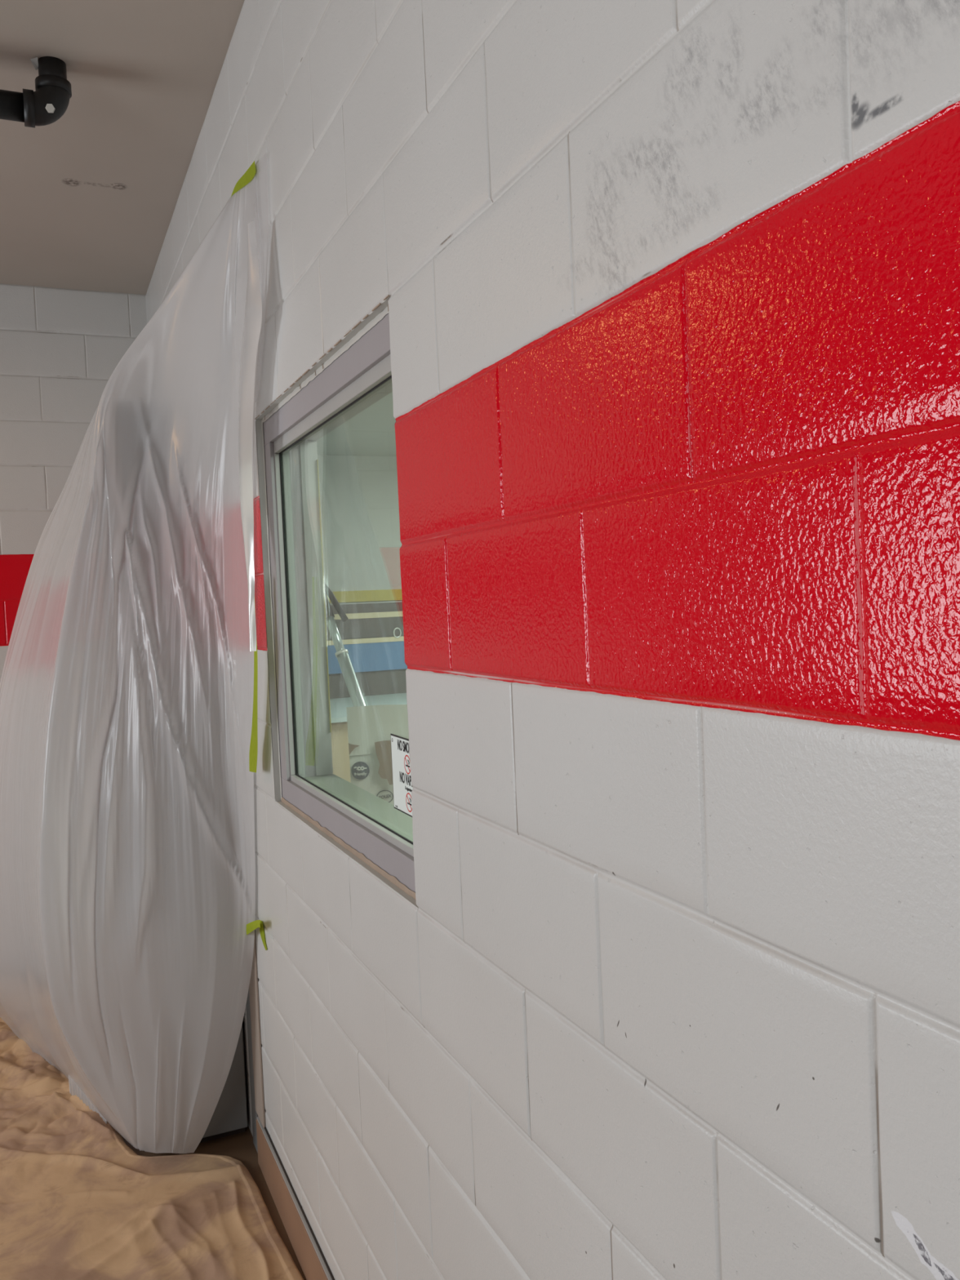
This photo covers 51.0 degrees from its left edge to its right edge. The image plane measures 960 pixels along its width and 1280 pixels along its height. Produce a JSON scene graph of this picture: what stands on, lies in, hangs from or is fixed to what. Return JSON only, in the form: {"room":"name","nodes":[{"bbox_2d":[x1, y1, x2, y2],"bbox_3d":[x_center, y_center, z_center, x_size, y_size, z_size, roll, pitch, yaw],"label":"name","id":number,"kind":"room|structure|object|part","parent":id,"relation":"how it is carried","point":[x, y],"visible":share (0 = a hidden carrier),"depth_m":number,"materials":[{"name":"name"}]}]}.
{"room":"room under renovation","nodes":[
{"label":"room under renovation","id":0,"kind":"room"},
{"bbox_2d":[0,283,146,680],"bbox_3d":[-3.292,0.092,4.062,3.920,3.251,0.005,-3,2,-24],"label":"wall","id":1,"kind":"structure","parent":0,"point":[60,348],"depth_m":4.61,"materials":[{"name":"white brick"}]},
{"bbox_2d":[0,0,244,294],"bbox_3d":[-1.819,-1.524,0.713,4.100,0.100,7.457,-3,2,-24],"label":"ceiling","id":2,"kind":"structure","parent":0,"point":[89,197],"depth_m":3.18,"materials":[{"name":"paint"}]},
{"bbox_2d":[0,56,71,128],"bbox_3d":[-2.334,-1.421,2.245,2.646,0.177,0.100,-3,2,-24],"label":"ceiling pipe","id":3,"kind":"object","parent":2,"relation":"attached to","point":[50,100],"visible":1,"depth_m":2.72,"materials":[{"name":"black metal"}]},
{"bbox_2d":[121,1124,306,1279],"bbox_3d":[-0.725,1.688,2.644,7.300,0.050,10.000,-3,2,-24],"label":"floor","id":4,"kind":"structure","parent":0,"point":[241,1147],"depth_m":3.22,"materials":[{"name":"brown tile"}]},
{"bbox_2d":[0,1017,303,1279],"bbox_3d":[-1.799,1.663,2.827,2.286,0.070,3.100,-3,2,-24],"label":"cloth","id":5,"kind":"object","parent":4,"relation":"on","point":[77,1202],"visible":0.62,"depth_m":2.95,"materials":[{"name":"fabric"}]},
{"bbox_2d":[200,1024,247,1142],"bbox_3d":[-1.140,0.441,3.630,0.312,2.400,0.900,-3,2,-24],"label":"locker","id":6,"kind":"object","parent":4,"relation":"on","point":[229,1117],"visible":0.08,"depth_m":3.30,"materials":[{"name":"grey metal"}]},
{"bbox_2d":[329,692,407,782],"bbox_3d":[-0.181,0.923,6.345,2.650,1.150,1.400,-3,2,-24],"label":"countertop","id":7,"kind":"structure","parent":4,"relation":"on","point":[340,738],"depth_m":5.38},
{"bbox_3d":[-0.188,0.936,6.364,2.590,1.124,1.360,-3,2,-24],"label":"panel","id":8,"kind":"part","parent":7,"relation":"part of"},
{"bbox_2d":[325,601,407,698],"bbox_3d":[-0.350,0.034,6.858,2.450,0.599,0.325,-3,2,-24],"label":"base cabinet","id":9,"kind":"object","parent":7,"relation":"on","point":[372,634],"visible":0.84,"depth_m":6.54,"materials":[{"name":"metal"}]},
{"bbox_3d":[-0.298,-0.104,6.721,2.450,0.127,0.019,-3,2,-24],"label":"drawer","id":10,"kind":"part","parent":9,"relation":"part of","materials":[{"name":"metal"}]},
{"bbox_3d":[-0.294,-0.022,6.722,2.450,0.031,0.024,-3,2,-24],"label":"cream rail","id":11,"kind":"part","parent":9,"relation":"part of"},
{"bbox_3d":[-0.290,0.085,6.729,2.450,0.184,0.019,-3,2,-24],"label":"blue panel","id":12,"kind":"part","parent":9,"relation":"part of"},
{"bbox_3d":[-0.301,-0.185,6.716,2.450,0.035,0.024,-3,2,-24],"label":"cream rail","id":13,"kind":"part","parent":9,"relation":"part of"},
{"bbox_3d":[-0.542,-0.047,6.599,0.058,0.070,0.010,-3,2,-24],"label":"ring pull","id":14,"kind":"part","parent":9,"relation":"part of","materials":[{"name":"metal"}]},
{"bbox_3d":[-0.025,1.111,2.915,0.740,1.020,1.050,-3,2,-24],"label":"table","id":15,"kind":"object","parent":4,"relation":"on","visible":0},
{"bbox_2d":[324,582,366,706],"bbox_3d":[-0.369,0.193,3.154,0.076,0.821,0.431,-4,3,-41],"label":"pole","id":16,"kind":"object","parent":15,"relation":"on","point":[341,654],"visible":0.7,"depth_m":3.18,"materials":[{"name":"silver metal"}]},
{"bbox_2d":[346,704,408,804],"bbox_3d":[-0.126,0.383,2.762,0.430,0.455,0.320,-3,2,-3],"label":"cardboard box","id":17,"kind":"object","parent":15,"relation":"on","point":[370,727],"visible":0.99,"depth_m":2.60,"materials":[{"name":"white cardboard"}]},
{"bbox_2d":[316,391,395,456],"bbox_3d":[1.027,-1.245,3.361,3.200,0.100,10.000,-3,2,-24],"label":"ceiling","id":18,"kind":"structure","parent":0,"point":[371,432],"depth_m":6.01,"materials":[{"name":"paint"}]},
{"bbox_2d":[317,454,402,604],"bbox_3d":[-0.529,0.087,7.017,3.255,2.800,0.100,-3,2,-24],"label":"wall","id":19,"kind":"structure","parent":0,"point":[362,544],"depth_m":6.82,"materials":[{"name":"paint"}]},
{"bbox_2d":[326,589,402,603],"bbox_3d":[-0.475,-0.317,6.970,2.650,0.075,0.014,-3,2,-24],"label":"wall band","id":20,"kind":"object","parent":19,"relation":"attached to","point":[384,594],"visible":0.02,"depth_m":6.84,"materials":[{"name":"yellow paint"}]},
{"bbox_2d":[145,0,959,1279],"bbox_3d":[-0.280,0.031,2.208,0.146,3.251,8.900,-3,2,-24],"label":"wall","id":21,"kind":"structure","parent":0,"point":[670,990],"depth_m":1.03,"materials":[{"name":"white brick"}]},
{"bbox_2d":[0,151,268,1153],"bbox_3d":[-1.257,0.216,3.189,2.315,2.850,0.454,-1,3,40],"label":"plastic sheet","id":22,"kind":"object","parent":21,"relation":"attached to","point":[127,861],"visible":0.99,"depth_m":3.02,"materials":[{"name":"clear plastic"}]},
{"bbox_2d":[231,160,255,196],"bbox_3d":[-0.613,-1.172,2.597,0.001,0.069,0.332,-3,2,-24],"label":"tape","id":23,"kind":"object","parent":22,"relation":"attached to","point":[250,173],"visible":1,"depth_m":2.55,"materials":[{"name":"plastic"}]},
{"bbox_2d":[248,607,257,772],"bbox_3d":[-0.615,0.104,2.709,0.002,0.530,0.204,-3,2,-24],"label":"tape","id":24,"kind":"object","parent":22,"relation":"attached to","point":[254,738],"visible":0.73,"depth_m":2.70,"materials":[{"name":"plastic"}]},
{"bbox_2d":[246,920,260,934],"bbox_3d":[-0.704,0.868,3.032,0.001,0.178,0.465,-3,2,-24],"label":"tape","id":25,"kind":"object","parent":22,"relation":"attached to","point":[251,926],"visible":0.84,"depth_m":2.93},
{"bbox_2d":[245,989,257,1153],"bbox_3d":[-0.750,0.916,3.214,0.004,1.450,0.090,-3,2,-24],"label":"trim","id":26,"kind":"structure","parent":21,"relation":"attached to","point":[254,1113],"depth_m":3.24,"materials":[{"name":"grey metal"}]},
{"bbox_2d":[248,928,265,1128],"bbox_3d":[-0.712,0.843,3.113,0.006,1.300,0.125,-3,2,-24],"label":"trim","id":27,"kind":"structure","parent":21,"relation":"attached to","point":[253,986],"depth_m":3.10,"materials":[{"name":"paint"}]},
{"bbox_2d":[259,920,266,950],"bbox_3d":[-0.634,0.858,2.939,0.001,0.078,0.101,-3,2,-24],"label":"tape","id":28,"kind":"object","parent":21,"relation":"attached to","point":[261,928],"visible":0.91,"depth_m":2.94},
{"bbox_2d":[256,1116,334,1279],"bbox_3d":[0.324,1.608,0.849,0.013,0.154,5.072,-3,2,-24],"label":"baseboard","id":29,"kind":"structure","parent":21,"relation":"attached to","point":[313,1264],"depth_m":2.74,"materials":[{"name":"paint"}]},
{"bbox_2d":[254,294,415,899],"bbox_3d":[-0.274,-0.069,2.184,0.148,1.022,1.144,-3,2,-24],"label":"window","id":30,"kind":"structure","parent":21,"relation":"in","point":[358,375],"depth_m":2.61,"materials":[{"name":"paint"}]},
{"bbox_2d":[316,459,331,732],"bbox_3d":[-0.413,-0.115,2.663,0.001,0.720,0.016,-3,2,-24],"label":"tape","id":31,"kind":"object","parent":30,"relation":"attached to","point":[317,460],"visible":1,"depth_m":2.66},
{"bbox_3d":[-0.231,0.374,2.207,0.098,0.010,1.013,-3,2,-24],"label":"sill","id":32,"kind":"part","parent":30,"relation":"part of","materials":[{"name":"grey metal"}]},
{"bbox_2d":[390,733,413,817],"bbox_3d":[-0.130,0.249,1.820,0.002,0.142,0.181,-3,2,-24],"label":"no smoking sign","id":33,"kind":"object","parent":30,"relation":"attached to","point":[402,788],"visible":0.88,"depth_m":1.85,"materials":[{"name":"white paper"}]}
]}

